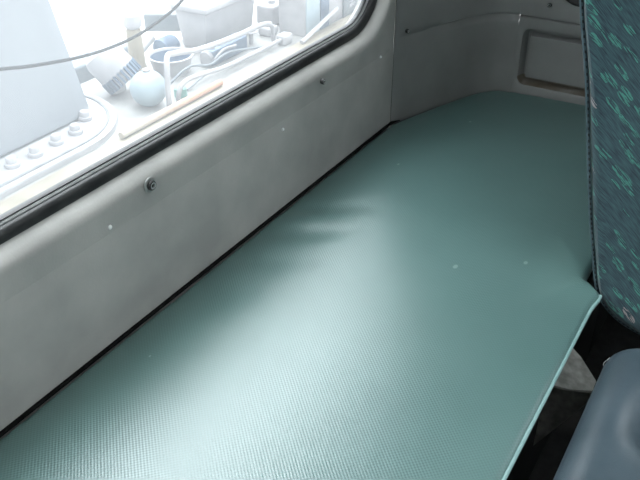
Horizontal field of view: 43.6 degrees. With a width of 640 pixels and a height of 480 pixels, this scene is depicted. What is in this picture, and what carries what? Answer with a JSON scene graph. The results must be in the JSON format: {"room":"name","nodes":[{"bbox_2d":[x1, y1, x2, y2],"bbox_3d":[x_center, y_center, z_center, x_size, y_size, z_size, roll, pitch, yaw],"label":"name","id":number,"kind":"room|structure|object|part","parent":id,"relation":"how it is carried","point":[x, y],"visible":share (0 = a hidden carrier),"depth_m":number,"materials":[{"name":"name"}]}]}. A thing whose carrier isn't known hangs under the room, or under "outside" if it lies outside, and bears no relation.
{"room":"vehicle interior","nodes":[
{"label":"vehicle interior","id":0,"kind":"room"},
{"bbox_2d":[0,0,395,439],"bbox_3d":[-0.432,-0.146,1.012,0.076,1.850,2.250,18,37,26],"label":"wall","id":1,"kind":"structure","parent":0,"point":[71,285],"depth_m":1.36,"materials":[{"name":"grey plastic"}]},
{"bbox_2d":[144,177,155,192],"bbox_3d":[-0.268,-0.087,1.273,0.009,0.026,0.026,18,37,26],"label":"bolt","id":2,"kind":"object","parent":1,"relation":"attached to","point":[150,184],"visible":1,"depth_m":1.27,"materials":[{"name":"silver metal"}]},
{"bbox_2d":[0,0,376,244],"bbox_3d":[-0.303,-0.511,1.053,0.032,0.916,1.698,18,37,26],"label":"window","id":3,"kind":"structure","parent":1,"relation":"in","point":[23,216],"depth_m":1.34,"materials":[{"name":"black rubber"}]},
{"bbox_2d":[0,120,399,437],"bbox_3d":[-0.384,0.215,1.240,0.013,0.009,2.275,18,37,26],"label":"trim","id":4,"kind":"structure","parent":1,"relation":"attached to","point":[84,367],"depth_m":1.41,"materials":[{"name":"black plastic"}]},
{"bbox_2d":[390,0,520,126],"bbox_3d":[0.339,-0.723,1.909,0.394,1.850,0.057,-16,36,-24],"label":"wall","id":5,"kind":"structure","parent":0,"point":[452,50],"depth_m":2.07,"materials":[{"name":"grey plastic"}]},
{"bbox_2d":[390,0,396,119],"bbox_3d":[0.178,-0.869,1.673,0.002,1.350,0.002,18,37,26],"label":"trim","id":6,"kind":"structure","parent":5,"relation":"attached to","point":[396,0],"depth_m":1.92,"materials":[{"name":"grey plastic"}]},
{"bbox_2d":[509,0,589,104],"bbox_3d":[1.346,-0.505,1.569,1.905,1.850,0.048,18,37,26],"label":"wall","id":7,"kind":"structure","parent":0,"point":[548,62],"depth_m":2.10,"materials":[{"name":"grey plastic"}]},
{"bbox_2d":[566,0,578,6],"bbox_3d":[0.643,-0.628,1.952,0.120,0.120,0.008,18,37,26],"label":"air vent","id":8,"kind":"object","parent":7,"relation":"in","point":[573,2],"visible":0.36,"depth_m":1.98,"materials":[{"name":"black plastic"}]},
{"bbox_2d":[529,313,639,479],"bbox_3d":[0.584,0.873,1.194,2.240,0.060,2.732,18,37,26],"label":"floor","id":9,"kind":"structure","parent":0,"point":[613,337],"depth_m":1.99,"materials":[{"name":"black rubber"}]},
{"bbox_2d":[507,263,607,479],"bbox_3d":[-0.011,0.500,1.363,0.684,0.384,2.550,18,37,26],"label":"locker","id":10,"kind":"object","parent":9,"relation":"on","point":[529,455],"depth_m":1.53,"materials":[{"name":"black"}]},
{"bbox_2d":[0,91,601,479],"bbox_3d":[-0.026,0.274,1.235,0.648,0.125,2.560,18,37,26],"label":"mattress","id":11,"kind":"object","parent":10,"relation":"on","point":[416,313],"visible":0.91,"depth_m":1.32,"materials":[{"name":"teal leather"}]},
{"bbox_3d":[0.467,0.327,1.517,0.093,0.228,0.145,18,37,26],"label":"support bracket","id":12,"kind":"part","parent":10,"relation":"part of","materials":[{"name":"metal"}]},
{"bbox_3d":[0.467,0.245,1.464,0.093,0.033,0.145,18,37,26],"label":"plate","id":13,"kind":"part","parent":10,"relation":"part of","materials":[{"name":"grey metal"}]},
{"bbox_2d":[553,348,639,479],"bbox_3d":[0.454,0.572,1.123,0.350,0.522,0.755,18,37,26],"label":"console","id":14,"kind":"object","parent":9,"relation":"on","point":[604,444],"visible":1,"depth_m":1.13,"materials":[{"name":"grey plastic"}]},
{"bbox_2d":[579,0,639,334],"bbox_3d":[0.873,-0.119,1.367,0.847,1.420,0.498,18,37,26],"label":"seat","id":15,"kind":"object","parent":9,"relation":"on","point":[612,32],"visible":0.96,"depth_m":1.29,"materials":[{"name":"fabric"}]},
{"label":"outside","id":16,"kind":"structure","parent":0,"visible":0},
{"bbox_2d":[49,0,393,56],"bbox_3d":[-4.135,-5.339,13.374,70.000,0.100,70.000,18,37,26],"label":"ground","id":17,"kind":"structure","parent":16,"point":[84,25],"depth_m":8.69,"materials":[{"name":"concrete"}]},
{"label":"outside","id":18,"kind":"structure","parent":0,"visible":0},
{"bbox_2d":[0,0,183,70],"bbox_3d":[-0.530,-0.725,1.055,0.006,1.126,2.256,18,37,26],"label":"hanging cable","id":19,"kind":"object","parent":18,"point":[178,4],"visible":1,"depth_m":1.50,"materials":[{"name":"grey rubber"}]},
{"bbox_3d":[0.209,-1.039,5.559,0.400,1.130,0.200,18,37,26],"label":"support","id":20,"kind":"object","parent":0,"visible":0},
{"bbox_2d":[0,7,341,201],"bbox_3d":[-1.071,-0.466,3.513,0.590,0.120,5.600,18,37,26],"label":"deck","id":21,"kind":"object","parent":20,"relation":"on","point":[129,112],"visible":0.02,"depth_m":3.85,"materials":[{"name":"paint"}]},
{"bbox_2d":[0,0,116,199],"bbox_3d":[-1.683,-0.489,2.284,0.550,1.250,2.820,18,37,26],"label":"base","id":22,"kind":"object","parent":21,"relation":"on","point":[48,122],"visible":1,"depth_m":3.17,"materials":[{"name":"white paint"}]},
{"bbox_2d":[86,40,140,94],"bbox_3d":[-0.946,-0.791,3.675,0.248,0.247,0.195,3,33,5],"label":"drum","id":23,"kind":"object","parent":21,"relation":"on","point":[113,68],"visible":0.94,"depth_m":3.60,"materials":[{"name":"white paint"}]},
{"bbox_2d":[123,6,146,78],"bbox_3d":[-0.886,-0.933,3.815,0.100,0.339,0.088,18,37,26],"label":"post","id":24,"kind":"object","parent":21,"relation":"on","point":[132,21],"visible":0.82,"depth_m":3.76,"materials":[{"name":"beige paint"}]},
{"bbox_2d":[130,68,165,106],"bbox_3d":[-0.769,-0.684,3.580,0.164,0.174,0.164,18,37,26],"label":"tank","id":25,"kind":"object","parent":21,"relation":"on","point":[147,86],"visible":0.98,"depth_m":3.52,"materials":[{"name":"paint"}]},
{"bbox_2d":[143,34,155,52],"bbox_3d":[-0.942,-1.000,4.214,0.044,0.119,0.216,16,36,23],"label":"brace","id":26,"kind":"object","parent":21,"relation":"attached to","point":[150,38],"visible":0.41,"depth_m":4.23,"materials":[{"name":"white paint"}]},
{"bbox_2d":[72,40,127,83],"bbox_3d":[-1.162,-0.830,4.106,0.140,0.250,0.500,18,37,26],"label":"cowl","id":27,"kind":"object","parent":26,"relation":"attached to","point":[82,72],"visible":0.08,"depth_m":3.96,"materials":[{"name":"white metal"}]},
{"bbox_2d":[144,10,179,30],"bbox_3d":[-0.829,-1.229,4.486,0.300,0.100,0.080,0,33,0],"label":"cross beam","id":28,"kind":"structure","parent":21,"relation":"on","point":[170,23],"depth_m":4.45,"materials":[{"name":"white metal"}]},
{"bbox_2d":[153,34,179,49],"bbox_3d":[-0.792,-0.998,4.130,0.104,0.107,0.110,18,37,26],"label":"motor","id":29,"kind":"object","parent":21,"relation":"on","point":[170,40],"visible":0.43,"depth_m":4.09,"materials":[{"name":"blue metal"}]},
{"bbox_2d":[147,47,193,77],"bbox_3d":[-0.736,-0.876,3.960,0.226,0.086,0.226,18,37,26],"label":"bucket","id":30,"kind":"object","parent":21,"relation":"on","point":[156,57],"visible":0.77,"depth_m":3.93,"materials":[{"name":"white paint"}]},
{"bbox_2d":[174,85,186,98],"bbox_3d":[-0.646,-0.688,3.705,0.060,0.046,0.060,18,37,26],"label":"can","id":31,"kind":"object","parent":21,"relation":"on","point":[184,91],"visible":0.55,"depth_m":3.69,"materials":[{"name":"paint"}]},
{"bbox_2d":[0,9,395,214],"bbox_3d":[-0.773,-0.367,3.365,0.105,0.155,5.600,18,37,26],"label":"rail","id":32,"kind":"object","parent":21,"relation":"attached to","point":[51,180],"visible":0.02,"depth_m":3.37,"materials":[{"name":"white metal"}]},
{"bbox_2d":[118,79,222,138],"bbox_3d":[-0.643,-0.587,3.533,0.032,0.030,0.680,18,37,26],"label":"pole","id":33,"kind":"object","parent":32,"relation":"on","point":[175,106],"visible":1,"depth_m":3.49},
{"bbox_2d":[300,6,338,43],"bbox_3d":[0.000,-1.184,4.402,0.024,0.098,0.415,16,36,23],"label":"support strut","id":34,"kind":"object","parent":32,"relation":"on","point":[325,19],"visible":1,"depth_m":4.39,"materials":[{"name":"white paint"}]},
{"bbox_2d":[170,0,253,47],"bbox_3d":[-0.560,-1.219,4.356,0.240,0.235,0.490,18,37,26],"label":"bin","id":35,"kind":"object","parent":21,"relation":"on","point":[201,22],"visible":0.82,"depth_m":4.22,"materials":[{"name":"white paint"}]},
{"bbox_3d":[-0.560,-1.303,4.301,0.240,0.035,0.490,18,37,26],"label":"lid","id":36,"kind":"part","parent":35,"relation":"part of","materials":[{"name":"white paint"}]},
{"bbox_2d":[171,46,262,83],"bbox_3d":[-0.515,-0.878,3.959,0.021,0.082,0.766,21,38,29],"label":"fuel line","id":37,"kind":"object","parent":21,"relation":"on","point":[250,48],"visible":0.85,"depth_m":3.92,"materials":[{"name":"grey rubber"}]},
{"bbox_2d":[164,21,275,106],"bbox_3d":[-0.493,-0.944,3.925,0.092,0.237,1.053,13,35,20],"label":"handrail","id":38,"kind":"object","parent":21,"relation":"on","point":[168,54],"visible":0.97,"depth_m":3.79,"materials":[{"name":"white metal"}]},
{"bbox_2d":[200,33,246,66],"bbox_3d":[-0.494,-0.985,4.120,0.108,0.096,0.330,18,37,26],"label":"block","id":39,"kind":"object","parent":21,"relation":"on","point":[208,56],"visible":0.63,"depth_m":4.07,"materials":[{"name":"blue metal"}]},
{"bbox_2d":[187,47,270,90],"bbox_3d":[-0.448,-0.879,4.010,0.020,0.033,0.702,18,37,26],"label":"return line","id":40,"kind":"object","parent":21,"relation":"on","point":[200,78],"visible":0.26,"depth_m":3.81,"materials":[{"name":"grey metal"}]},
{"bbox_2d":[176,31,292,101],"bbox_3d":[-0.419,-0.895,3.986,0.062,0.093,0.970,18,37,26],"label":"hose","id":41,"kind":"object","parent":21,"relation":"on","point":[284,38],"visible":0.98,"depth_m":3.99,"materials":[{"name":"white paint"}]},
{"bbox_2d":[248,30,257,44],"bbox_3d":[-0.371,-1.091,4.304,0.074,0.075,0.074,18,37,26],"label":"shutoff valve","id":42,"kind":"object","parent":21,"relation":"on","point":[256,31],"visible":0.51,"depth_m":4.29,"materials":[{"name":"white paint"}]},
{"bbox_3d":[-0.371,-1.091,4.304,0.032,0.075,0.032,18,37,26],"label":"stem","id":43,"kind":"part","parent":42,"relation":"part of","materials":[{"name":"white paint"}]},
{"bbox_2d":[256,0,278,24],"bbox_3d":[-0.279,-1.325,4.614,0.120,0.132,0.150,18,37,26],"label":"box","id":44,"kind":"object","parent":21,"relation":"on","point":[268,10],"visible":0.73,"depth_m":4.56,"materials":[{"name":"white paint"}]},
{"bbox_2d":[259,21,277,36],"bbox_3d":[-0.287,-1.176,4.439,0.080,0.072,0.090,18,37,26],"label":"box","id":45,"kind":"object","parent":21,"relation":"on","point":[264,31],"visible":0.62,"depth_m":4.41,"materials":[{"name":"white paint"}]},
{"bbox_2d":[278,0,357,36],"bbox_3d":[0.092,-1.735,4.543,0.190,0.900,0.940,18,37,26],"label":"base cabinet","id":46,"kind":"object","parent":21,"relation":"on","point":[296,17],"visible":0.78,"depth_m":4.42,"materials":[{"name":"white paint"}]},
{"bbox_3d":[-0.039,-1.520,4.227,0.008,0.880,0.140,18,37,26],"label":"pale panel","id":47,"kind":"part","parent":46,"relation":"part of","materials":[{"name":"paint"}]},
{"bbox_3d":[0.026,-1.578,4.317,0.010,0.880,0.090,18,37,26],"label":"blue panel","id":48,"kind":"part","parent":46,"relation":"part of","materials":[{"name":"grey metal"}]},
{"bbox_3d":[0.269,-1.796,4.655,0.013,0.880,0.520,18,37,26],"label":"slate panel","id":49,"kind":"part","parent":46,"relation":"part of","materials":[{"name":"grey metal"}]}
]}

